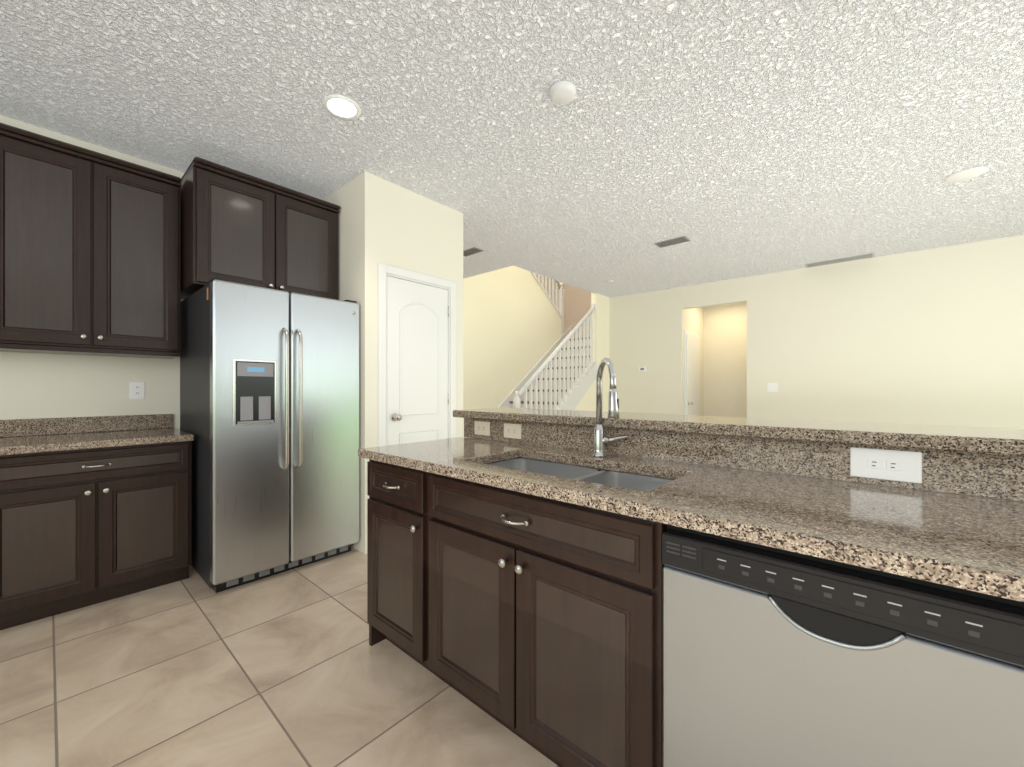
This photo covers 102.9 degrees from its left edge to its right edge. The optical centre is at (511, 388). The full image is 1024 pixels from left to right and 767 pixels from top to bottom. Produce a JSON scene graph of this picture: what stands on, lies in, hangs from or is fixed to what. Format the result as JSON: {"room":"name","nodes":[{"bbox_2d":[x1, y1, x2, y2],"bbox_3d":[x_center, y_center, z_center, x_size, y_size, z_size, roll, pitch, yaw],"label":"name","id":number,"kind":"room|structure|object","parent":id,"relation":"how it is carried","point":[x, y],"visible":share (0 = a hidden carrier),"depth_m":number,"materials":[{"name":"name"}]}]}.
{"room":"kitchen","nodes":[
{"label":"kitchen","id":0,"kind":"room"},
{"bbox_2d":[0,115,183,429],"bbox_3d":[-3.393,-0.190,1.850,0.100,2.740,4.700,0,0,41],"label":"wall","id":1,"kind":"structure","parent":0,"point":[36,385],"depth_m":2.57,"materials":[{"name":"beige paint"}]},
{"bbox_2d":[0,414,171,437],"bbox_3d":[-3.120,0.224,2.065,0.021,0.098,2.184,0,0,41],"label":"backsplash","id":2,"kind":"structure","parent":1,"relation":"attached to","point":[11,428],"depth_m":2.54,"materials":[{"name":"brown stone"}]},
{"bbox_2d":[0,127,181,358],"bbox_3d":[-2.550,-0.790,2.467,0.346,1.100,0.810,0,0,41],"label":"upper cabinet","id":3,"kind":"object","parent":1,"relation":"attached to","point":[90,252],"depth_m":2.33,"materials":[{"name":"brown wood"}]},
{"bbox_2d":[130,382,144,398],"bbox_3d":[-2.528,0.010,2.753,0.007,0.118,0.074,0,0,41],"label":"outlet","id":4,"kind":"object","parent":1,"relation":"attached to","point":[137,390],"visible":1,"depth_m":2.75,"materials":[{"name":"white plastic"}]},
{"bbox_2d":[181,156,340,299],"bbox_3d":[-1.857,-1.026,3.013,0.667,0.763,0.905,0,0,41],"label":"upper cabinet","id":5,"kind":"object","parent":1,"relation":"attached to","point":[241,227],"visible":0.83,"depth_m":2.72,"materials":[{"name":"brown wood"}]},
{"bbox_2d":[0,547,558,766],"bbox_3d":[0.734,1.230,2.683,10.200,0.100,11.400,0,0,41],"label":"floor","id":6,"kind":"structure","parent":0,"point":[292,668],"depth_m":1.61,"materials":[{"name":"tile"}]},
{"bbox_2d":[0,442,191,629],"bbox_3d":[-2.446,0.747,2.380,0.617,0.865,0.817,0,0,41],"label":"base cabinet","id":7,"kind":"object","parent":6,"relation":"on","point":[95,510],"depth_m":2.16,"materials":[{"name":"brown wood"}]},
{"bbox_2d":[0,426,193,457],"bbox_3d":[-2.886,0.293,1.860,0.642,0.038,2.184,0,0,41],"label":"countertop","id":8,"kind":"structure","parent":7,"relation":"on","point":[27,443],"depth_m":2.27,"materials":[{"name":"brown stone"}]},
{"bbox_2d":[180,277,359,592],"bbox_3d":[-1.696,0.273,2.887,0.961,1.815,0.876,0,0,41],"label":"fridge","id":9,"kind":"object","parent":6,"relation":"on","point":[270,400],"visible":1,"depth_m":2.53,"materials":[{"name":"grey metal"}]},
{"bbox_2d":[498,271,596,409],"bbox_3d":[0.465,-1.016,7.352,2.326,4.392,3.832,0,0,41],"label":"staircase","id":10,"kind":"structure","parent":6,"relation":"on","point":[561,374],"depth_m":6.34,"materials":[{"name":"white paint"}]},
{"bbox_2d":[358,414,1023,766],"bbox_3d":[0.799,0.671,1.046,3.300,1.018,0.774,0,0,41],"label":"kitchen island","id":11,"kind":"object","parent":6,"relation":"on","point":[612,586],"depth_m":1.00,"materials":[{"name":"brown wood"}]},
{"bbox_2d":[453,408,1023,449],"bbox_3d":[1.081,0.140,1.366,3.400,0.040,0.440,0,0,41],"label":"island countertop","id":12,"kind":"structure","parent":11,"relation":"on","point":[978,438],"depth_m":1.31,"materials":[{"name":"brown stone"}]},
{"bbox_2d":[661,482,1023,766],"bbox_3d":[0.768,0.752,0.993,0.592,0.855,0.604,0,0,41],"label":"dishwasher","id":13,"kind":"object","parent":11,"relation":"in","point":[771,657],"depth_m":0.76,"materials":[{"name":"silver metal"}]},
{"bbox_2d":[324,171,379,553],"bbox_3d":[-1.427,-0.190,3.330,1.100,2.740,0.120,0,0,41],"label":"wall","id":14,"kind":"structure","parent":0,"point":[358,200],"depth_m":2.97,"materials":[{"name":"beige paint"}]},
{"bbox_2d":[380,178,451,288],"bbox_3d":[-0.792,-0.190,3.295,0.100,2.740,0.665,0,0,41],"label":"wall","id":15,"kind":"structure","parent":0,"point":[382,221],"depth_m":3.24,"materials":[{"name":"beige paint"}]},
{"bbox_2d":[378,263,455,446],"bbox_3d":[-0.772,0.127,3.307,0.114,2.107,0.744,0,0,41],"label":"door frame","id":16,"kind":"structure","parent":15,"relation":"attached to","point":[383,269],"depth_m":3.10,"materials":[{"name":"white paint"}]},
{"bbox_2d":[387,276,448,445],"bbox_3d":[-0.732,0.161,3.276,0.101,2.023,0.600,0,0,41],"label":"pantry door","id":17,"kind":"structure","parent":15,"relation":"in","point":[417,364],"depth_m":3.26,"materials":[{"name":"white paint"}]},
{"bbox_2d":[452,209,462,436],"bbox_3d":[-0.889,-0.190,3.942,1.100,2.740,0.130,0,0,41],"label":"wall","id":18,"kind":"structure","parent":0,"point":[457,217],"depth_m":3.59,"materials":[{"name":"beige paint"}]},
{"bbox_2d":[0,0,1023,297],"bbox_3d":[0.841,-1.710,2.389,9.650,0.300,11.100,0,0,41],"label":"ceiling","id":19,"kind":"structure","parent":0,"point":[736,138],"depth_m":2.29,"materials":[{"name":"white paint"}]},
{"bbox_2d":[322,94,360,119],"bbox_3d":[-0.940,-1.555,2.257,0.200,0.008,0.200,0,0,41],"label":"recessed light","id":20,"kind":"object","parent":19,"relation":"in","point":[341,106],"visible":1,"depth_m":2.25,"materials":[{"name":"white plastic"}]},
{"bbox_2d":[463,247,483,256],"bbox_3d":[-0.477,-1.555,4.639,0.300,0.009,0.150,0,0,41],"label":"ceiling vent","id":21,"kind":"object","parent":19,"relation":"in","point":[470,251],"visible":0.79,"depth_m":4.61,"materials":[{"name":"grey plastic"}]},
{"bbox_2d":[550,80,576,103],"bbox_3d":[0.266,-1.540,2.129,0.140,0.040,0.140,0,0,41],"label":"smoke detector","id":22,"kind":"object","parent":19,"relation":"attached to","point":[562,91],"visible":1,"depth_m":2.10,"materials":[{"name":"white plastic"}]},
{"bbox_2d":[654,236,689,247],"bbox_3d":[1.697,-1.555,4.326,0.320,0.009,0.170,0,0,41],"label":"ceiling vent","id":23,"kind":"object","parent":19,"relation":"in","point":[679,240],"visible":1,"depth_m":4.32,"materials":[{"name":"grey plastic"}]},
{"bbox_2d":[804,252,874,267],"bbox_3d":[3.960,-1.555,4.947,0.660,0.009,0.200,0,0,41],"label":"ceiling vent","id":24,"kind":"object","parent":19,"relation":"in","point":[844,259],"visible":1,"depth_m":4.93,"materials":[{"name":"grey metal"}]},
{"bbox_2d":[945,166,987,181],"bbox_3d":[3.295,-1.554,2.962,0.210,0.012,0.210,0,0,41],"label":"disc","id":25,"kind":"object","parent":19,"relation":"attached to","point":[966,174],"visible":1,"depth_m":2.94,"materials":[{"name":"white"}]},
{"bbox_2d":[463,266,561,437],"bbox_3d":[0.035,-1.570,6.964,0.100,5.500,2.710,0,0,41],"label":"wall","id":26,"kind":"structure","parent":0,"point":[512,327],"depth_m":6.65,"materials":[{"name":"beige paint"}]},
{"bbox_2d":[536,274,547,293],"bbox_3d":[-0.901,-1.570,7.641,0.100,5.500,5.410,0,0,41],"label":"wall","id":27,"kind":"structure","parent":0,"point":[544,281],"depth_m":9.45,"materials":[{"name":"beige paint"}]},
{"bbox_2d":[574,293,609,411],"bbox_3d":[1.340,-0.340,6.676,0.100,3.040,3.700,0,0,41],"label":"wall","id":28,"kind":"structure","parent":0,"point":[601,331],"depth_m":6.74,"materials":[{"name":"beige paint"}]},
{"bbox_2d":[548,278,746,416],"bbox_3d":[2.486,-1.570,8.150,4.315,5.500,0.336,0,0,39],"label":"wall","id":29,"kind":"structure","parent":0,"point":[721,330],"depth_m":7.02,"materials":[{"name":"beige paint"}]},
{"bbox_2d":[684,307,703,415],"bbox_3d":[3.012,-0.190,6.822,0.100,2.740,1.260,0,0,39],"label":"wall","id":30,"kind":"structure","parent":0,"point":[693,317],"depth_m":7.03,"materials":[{"name":"beige paint"}]},
{"bbox_2d":[684,329,699,414],"bbox_3d":[2.965,0.130,6.609,0.093,2.100,0.850,0,0,39],"label":"hall door","id":31,"kind":"structure","parent":30,"relation":"in","point":[691,373],"depth_m":6.51,"materials":[{"name":"white paint"}]},
{"bbox_2d":[610,235,1023,428],"bbox_3d":[4.505,-0.190,4.733,7.230,2.740,0.100,0,0,39],"label":"wall","id":32,"kind":"structure","parent":0,"point":[934,336],"depth_m":4.88,"materials":[{"name":"beige paint"}]},
{"bbox_2d":[638,366,646,371],"bbox_3d":[2.110,-0.320,6.599,0.130,0.090,0.023,0,0,39],"label":"thermostat","id":33,"kind":"object","parent":32,"relation":"attached to","point":[642,368],"visible":1,"depth_m":6.59,"materials":[{"name":"white plastic"}]},
{"bbox_2d":[767,383,777,391],"bbox_3d":[3.500,-0.020,5.478,0.120,0.120,0.010,0,0,39],"label":"light switch","id":34,"kind":"object","parent":32,"relation":"attached to","point":[772,387],"visible":1,"depth_m":5.48,"materials":[{"name":"white plastic"}]}
]}

